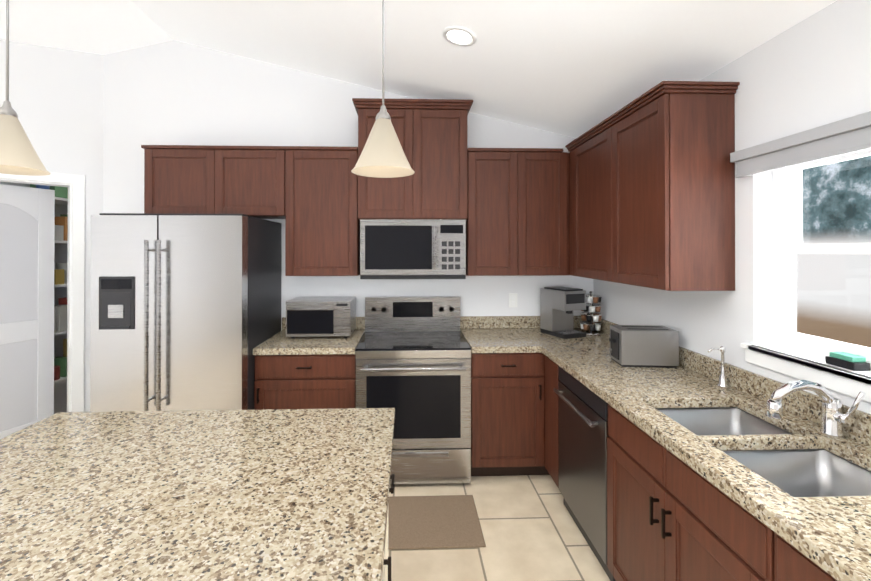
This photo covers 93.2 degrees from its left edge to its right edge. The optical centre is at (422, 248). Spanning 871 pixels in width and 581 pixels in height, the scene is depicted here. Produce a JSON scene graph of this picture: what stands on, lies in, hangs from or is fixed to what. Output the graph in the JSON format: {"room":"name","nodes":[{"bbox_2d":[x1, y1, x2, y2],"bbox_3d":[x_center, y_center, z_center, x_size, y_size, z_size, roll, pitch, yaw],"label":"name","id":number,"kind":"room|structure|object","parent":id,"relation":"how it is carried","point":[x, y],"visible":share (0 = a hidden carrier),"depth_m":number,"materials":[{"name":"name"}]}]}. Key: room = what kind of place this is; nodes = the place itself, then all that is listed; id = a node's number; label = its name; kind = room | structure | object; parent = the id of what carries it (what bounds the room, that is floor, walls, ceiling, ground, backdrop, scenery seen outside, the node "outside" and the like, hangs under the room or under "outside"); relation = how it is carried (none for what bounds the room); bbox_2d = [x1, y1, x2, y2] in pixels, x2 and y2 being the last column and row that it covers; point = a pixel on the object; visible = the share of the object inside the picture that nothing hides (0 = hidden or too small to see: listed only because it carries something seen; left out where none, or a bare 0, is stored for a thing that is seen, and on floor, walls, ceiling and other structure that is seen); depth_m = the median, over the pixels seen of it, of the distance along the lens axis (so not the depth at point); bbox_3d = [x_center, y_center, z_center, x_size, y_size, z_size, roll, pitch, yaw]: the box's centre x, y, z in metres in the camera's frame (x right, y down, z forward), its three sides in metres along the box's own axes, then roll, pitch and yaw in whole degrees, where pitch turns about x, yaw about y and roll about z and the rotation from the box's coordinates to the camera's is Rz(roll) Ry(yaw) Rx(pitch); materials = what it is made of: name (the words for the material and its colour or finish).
{"room":"kitchen","nodes":[
{"label":"kitchen","id":0,"kind":"room"},
{"bbox_2d":[0,0,836,137],"bbox_3d":[-0.875,-1.314,0.775,5.050,0.925,7.200,0,0,-2],"label":"ceiling","id":1,"kind":"structure","parent":0,"point":[574,68],"depth_m":2.48,"materials":[{"name":"white paint"}]},
{"bbox_2d":[0,0,50,175],"bbox_3d":[-1.417,-0.908,1.405,0.222,1.281,0.222,0,0,-2],"label":"pendant light","id":2,"kind":"object","parent":1,"relation":"hanging from","point":[18,155],"visible":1,"depth_m":1.39,"materials":[{"name":"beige glass"}]},
{"bbox_2d":[351,0,414,177],"bbox_3d":[-0.138,-0.759,1.448,0.222,0.983,0.222,0,0,-2],"label":"pendant light","id":3,"kind":"object","parent":1,"relation":"hanging from","point":[382,155],"visible":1,"depth_m":1.41,"materials":[{"name":"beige glass"}]},
{"bbox_2d":[443,26,476,46],"bbox_3d":[0.204,-1.164,2.262,0.186,0.049,0.190,0,0,-2],"label":"recessed light","id":4,"kind":"object","parent":1,"relation":"in","point":[460,36],"visible":1,"depth_m":2.25,"materials":[{"name":"white paint"}]},
{"bbox_2d":[0,0,870,413],"bbox_3d":[-0.875,-0.056,0.770,5.050,3.240,7.200,0,0,-2],"label":"wall","id":5,"kind":"structure","parent":0,"point":[98,120],"depth_m":3.20,"materials":[{"name":"white paint"}]},
{"bbox_2d":[0,184,54,438],"bbox_3d":[-3.115,0.548,2.982,0.325,2.035,0.675,0,0,-2],"label":"pantry door","id":6,"kind":"structure","parent":5,"relation":"in","point":[27,231],"depth_m":3.15,"materials":[{"name":"grey paint"}]},
{"bbox_2d":[0,172,84,411],"bbox_3d":[-2.962,0.505,2.882,0.139,2.135,0.910,0,0,43],"label":"door frame","id":7,"kind":"structure","parent":5,"relation":"attached to","point":[74,184],"depth_m":3.13,"materials":[{"name":"white paint"}]},
{"bbox_2d":[30,184,67,383],"bbox_3d":[-2.951,0.208,3.724,0.794,1.837,0.847,0,0,-2],"label":"shelf unit","id":8,"kind":"object","parent":5,"relation":"attached to","point":[60,280],"visible":0.04,"depth_m":3.51,"materials":[{"name":"white"}]},
{"bbox_2d":[141,145,224,213],"bbox_3d":[-1.725,-0.487,3.126,0.560,0.502,0.332,0,0,-2],"label":"upper cabinet","id":9,"kind":"object","parent":5,"relation":"attached to","point":[187,179],"depth_m":2.97,"materials":[{"name":"brown wood"}]},
{"bbox_2d":[225,146,284,218],"bbox_3d":[-1.285,-0.487,3.141,0.560,0.502,0.332,0,0,-2],"label":"upper cabinet","id":10,"kind":"object","parent":5,"relation":"attached to","point":[254,175],"depth_m":2.98,"materials":[{"name":"brown wood"}]},
{"bbox_2d":[273,146,359,275],"bbox_3d":[-0.772,-0.267,3.157,0.588,0.942,0.332,0,0,-2],"label":"upper cabinet","id":11,"kind":"object","parent":5,"relation":"attached to","point":[322,228],"depth_m":3.00,"materials":[{"name":"brown wood"}]},
{"bbox_2d":[282,317,364,329],"bbox_3d":[-0.793,0.604,3.308,0.663,0.099,0.020,0,0,-2],"label":"backsplash","id":12,"kind":"structure","parent":5,"relation":"attached to","point":[360,321],"depth_m":3.31,"materials":[{"name":"beige stone"}]},
{"bbox_2d":[357,102,424,221],"bbox_3d":[-0.245,-0.624,3.166,0.461,0.824,0.352,0,0,-2],"label":"upper cabinet","id":13,"kind":"object","parent":5,"relation":"attached to","point":[396,197],"depth_m":3.00,"materials":[{"name":"brown wood"}]},
{"bbox_2d":[360,219,465,278],"bbox_3d":[-0.071,0.008,3.108,0.755,0.428,0.437,0,0,-2],"label":"over-the-range microwave","id":14,"kind":"object","parent":13,"relation":"attached to","point":[408,249],"visible":1,"depth_m":2.93,"materials":[{"name":"grey metal"}]},
{"bbox_2d":[425,102,468,221],"bbox_3d":[0.096,-0.624,3.178,0.461,0.824,0.352,0,0,-2],"label":"upper cabinet","id":15,"kind":"object","parent":5,"relation":"attached to","point":[446,151],"depth_m":3.01,"materials":[{"name":"brown wood"}]},
{"bbox_2d":[466,148,528,275],"bbox_3d":[0.544,-0.267,3.201,0.432,0.942,0.332,0,0,-2],"label":"upper cabinet","id":16,"kind":"object","parent":5,"relation":"attached to","point":[511,206],"depth_m":3.04,"materials":[{"name":"brown wood"}]},
{"bbox_2d":[509,293,516,306],"bbox_3d":[0.743,0.427,3.368,0.070,0.115,0.009,0,0,-2],"label":"electrical outlet plate","id":17,"kind":"object","parent":5,"relation":"attached to","point":[512,299],"visible":1,"depth_m":3.37,"materials":[{"name":"white plastic"}]},
{"bbox_2d":[460,316,589,328],"bbox_3d":[0.834,0.604,3.361,1.062,0.099,0.024,0,0,-2],"label":"backsplash","id":18,"kind":"structure","parent":5,"relation":"attached to","point":[466,322],"depth_m":3.35,"materials":[{"name":"beige stone"}]},
{"bbox_2d":[529,148,569,275],"bbox_3d":[0.872,-0.267,3.213,0.462,0.942,0.332,0,0,-2],"label":"upper cabinet","id":19,"kind":"object","parent":5,"relation":"attached to","point":[549,168],"depth_m":3.06,"materials":[{"name":"brown wood"}]},
{"bbox_2d":[565,81,739,290],"bbox_3d":[1.260,-0.282,2.470,0.362,0.965,1.172,0,0,-2],"label":"upper cabinet","id":20,"kind":"object","parent":5,"relation":"attached to","point":[652,187],"visible":1,"depth_m":1.94,"materials":[{"name":"brown wood"}]},
{"bbox_2d":[592,316,870,445],"bbox_3d":[1.449,0.598,1.919,0.020,0.099,2.948,0,0,-2],"label":"backsplash","id":21,"kind":"structure","parent":5,"relation":"attached to","point":[805,404],"depth_m":1.74,"materials":[{"name":"beige stone"}]},
{"bbox_2d":[741,343,870,402],"bbox_3d":[1.513,0.465,1.218,0.114,0.082,1.280,0,0,-2],"label":"window sill","id":22,"kind":"structure","parent":5,"relation":"attached to","point":[799,365],"depth_m":1.56,"materials":[{"name":"white paint"}]},
{"bbox_2d":[825,352,870,370],"bbox_3d":[1.517,0.401,1.469,0.060,0.045,0.100,0,0,-2],"label":"sponge holder","id":23,"kind":"object","parent":22,"relation":"on","point":[849,361],"visible":0.98,"depth_m":1.44,"materials":[{"name":"black plastic"}]},
{"bbox_2d":[773,149,870,363],"bbox_3d":[1.601,0.013,1.223,0.060,0.863,1.198,0,0,-2],"label":"window unit","id":24,"kind":"structure","parent":5,"relation":"in","point":[788,245],"depth_m":1.74,"materials":[{"name":"white plastic"}]},
{"bbox_2d":[730,111,870,177],"bbox_3d":[1.460,-0.382,1.220,0.048,0.115,1.340,0,0,-2],"label":"window blind","id":25,"kind":"object","parent":24,"relation":"attached to","point":[849,135],"visible":0.96,"depth_m":1.53,"materials":[{"name":"grey"}]},
{"bbox_2d":[388,475,609,580],"bbox_3d":[-0.875,1.614,0.763,5.050,0.100,7.200,0,0,-2],"label":"floor","id":26,"kind":"structure","parent":0,"point":[530,530],"depth_m":2.18,"materials":[{"name":"tile"}]},
{"bbox_2d":[90,213,280,411],"bbox_3d":[-1.567,0.679,2.855,0.908,1.787,0.835,0,0,-2],"label":"refrigerator","id":27,"kind":"object","parent":26,"relation":"on","point":[185,312],"visible":0.65,"depth_m":2.50,"materials":[{"name":"grey metal"}]},
{"bbox_2d":[254,353,355,409],"bbox_3d":[-0.782,1.136,2.993,0.663,0.875,0.649,0,0,-2],"label":"base cabinet","id":28,"kind":"object","parent":26,"relation":"on","point":[304,381],"visible":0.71,"depth_m":2.71,"materials":[{"name":"brown wood"}]},
{"bbox_2d":[253,329,364,354],"bbox_3d":[-0.782,0.675,2.999,0.663,0.043,0.639,0,0,-2],"label":"countertop","id":29,"kind":"structure","parent":28,"relation":"on","point":[278,344],"depth_m":2.76,"materials":[{"name":"stone"}]},
{"bbox_2d":[286,296,355,337],"bbox_3d":[-0.754,0.517,3.089,0.460,0.270,0.368,0,0,-2],"label":"microwave","id":30,"kind":"object","parent":29,"relation":"on","point":[316,316],"visible":1,"depth_m":2.94,"materials":[{"name":"silver metal"}]},
{"bbox_2d":[382,474,394,580],"bbox_3d":[-0.696,1.123,-0.007,1.297,0.875,3.265,0,0,-2],"label":"kitchen island","id":31,"kind":"object","parent":26,"relation":"on","point":[387,569],"visible":0.15,"depth_m":1.45,"materials":[{"name":"beige paint"}]},
{"bbox_2d":[0,408,394,580],"bbox_3d":[-0.719,0.662,-0.013,1.330,0.043,3.330,0,0,-2],"label":"island countertop","id":32,"kind":"structure","parent":31,"relation":"on","point":[256,495],"depth_m":1.07,"materials":[{"name":"stone"}]},
{"bbox_2d":[356,296,470,483],"bbox_3d":[-0.067,0.981,2.972,0.755,1.185,0.700,0,0,-2],"label":"range oven","id":33,"kind":"object","parent":26,"relation":"on","point":[413,361],"visible":0.85,"depth_m":2.69,"materials":[{"name":"grey metal"}]},
{"bbox_2d":[388,495,485,549],"bbox_3d":[-0.074,1.564,2.366,0.800,0.011,0.450,0,0,-2],"label":"mat","id":34,"kind":"object","parent":26,"relation":"on","point":[433,522],"visible":0.56,"depth_m":2.33,"materials":[{"name":"fabric"}]},
{"bbox_2d":[471,353,549,475],"bbox_3d":[0.867,1.136,3.048,1.107,0.875,0.649,0,0,-2],"label":"base cabinet","id":35,"kind":"object","parent":26,"relation":"on","point":[507,414],"visible":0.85,"depth_m":2.75,"materials":[{"name":"brown wood"}]},
{"bbox_2d":[460,328,540,352],"bbox_3d":[0.545,0.675,3.042,0.462,0.043,0.643,0,0,-2],"label":"countertop","id":36,"kind":"structure","parent":35,"relation":"on","point":[506,340],"depth_m":2.88,"materials":[{"name":"stone"}]},
{"bbox_2d":[553,366,615,580],"bbox_3d":[1.112,1.135,2.202,0.656,0.869,0.606,0,0,-2],"label":"dishwasher","id":37,"kind":"object","parent":26,"relation":"on","point":[583,435],"visible":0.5,"depth_m":2.12,"materials":[{"name":"grey metal"}]},
{"bbox_2d":[545,356,653,487],"bbox_3d":[1.128,1.134,2.636,0.614,0.876,0.252,0,0,-2],"label":"base cabinet","id":38,"kind":"object","parent":26,"relation":"on","point":[620,427],"depth_m":2.55,"materials":[{"name":"brown wood"}]},
{"bbox_2d":[607,440,744,580],"bbox_3d":[1.167,1.237,1.436,0.616,0.661,0.920,0,0,-2],"label":"base cabinet","id":39,"kind":"object","parent":26,"relation":"on","point":[671,516],"depth_m":1.46,"materials":[{"name":"brown wood"}]},
{"bbox_2d":[741,507,836,580],"bbox_3d":[1.190,1.126,0.767,0.616,0.876,0.667,0,0,-2],"label":"base cabinet","id":40,"kind":"object","parent":26,"relation":"on","point":[765,555],"depth_m":1.04,"materials":[{"name":"brown wood"}]},
{"bbox_2d":[521,328,870,580],"bbox_3d":[1.138,0.670,1.908,0.643,0.043,2.948,0,0,-2],"label":"countertop","id":41,"kind":"structure","parent":40,"relation":"on","point":[831,535],"depth_m":1.40,"materials":[{"name":"stone"}]},
{"bbox_2d":[540,286,585,338],"bbox_3d":[1.062,0.477,3.113,0.200,0.352,0.273,0,0,-22],"label":"coffee maker","id":42,"kind":"object","parent":41,"relation":"on","point":[559,305],"visible":1,"depth_m":3.07,"materials":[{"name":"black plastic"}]},
{"bbox_2d":[579,291,602,334],"bbox_3d":[1.295,0.491,3.162,0.170,0.324,0.170,0,0,-2],"label":"pod carousel","id":43,"kind":"object","parent":41,"relation":"on","point":[595,328],"visible":0.81,"depth_m":3.12,"materials":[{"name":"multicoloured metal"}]},
{"bbox_2d":[609,325,678,367],"bbox_3d":[1.228,0.549,2.321,0.330,0.202,0.170,0,0,4],"label":"toaster oven","id":44,"kind":"object","parent":41,"relation":"on","point":[644,346],"visible":1,"depth_m":2.24,"materials":[{"name":"silver metal"}]},
{"bbox_2d":[708,346,728,387],"bbox_3d":[1.381,0.553,1.924,0.095,0.190,0.044,0,0,-2],"label":"soap dispenser","id":45,"kind":"object","parent":41,"relation":"on","point":[722,378],"visible":1,"depth_m":1.92,"materials":[{"name":"silver metal"}]},
{"bbox_2d":[656,407,870,496],"bbox_3d":[1.163,0.786,1.425,0.476,0.192,0.756,0,0,-2],"label":"sink","id":46,"kind":"object","parent":41,"relation":"in","point":[811,473],"visible":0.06,"depth_m":1.41,"materials":[{"name":"metal"}]},
{"bbox_2d":[767,379,865,438],"bbox_3d":[1.322,0.550,1.391,0.256,0.192,0.122,0,0,-2],"label":"kitchen faucet","id":47,"kind":"object","parent":41,"relation":"on","point":[834,418],"visible":1,"depth_m":1.41,"materials":[{"name":"silver metal"}]},
{"bbox_2d":[709,424,825,435],"bbox_3d":[1.175,0.668,1.416,0.390,0.043,0.038,0,0,-2],"label":"countertop","id":48,"kind":"structure","parent":40,"relation":"on","point":[795,429],"depth_m":1.48,"materials":[{"name":"stone"}]},
{"bbox_2d":[813,496,870,535],"bbox_3d":[1.197,0.665,0.759,0.390,0.043,0.645,0,0,-2],"label":"countertop","id":49,"kind":"structure","parent":40,"relation":"on","point":[855,509],"depth_m":1.02,"materials":[{"name":"stone"}]},
{"label":"outside","id":50,"kind":"structure","parent":0,"visible":0},
{"bbox_2d":[796,156,870,347],"bbox_3d":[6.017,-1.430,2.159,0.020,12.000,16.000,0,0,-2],"label":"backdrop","id":51,"kind":"structure","parent":50,"point":[848,272],"depth_m":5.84,"materials":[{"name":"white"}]}
]}

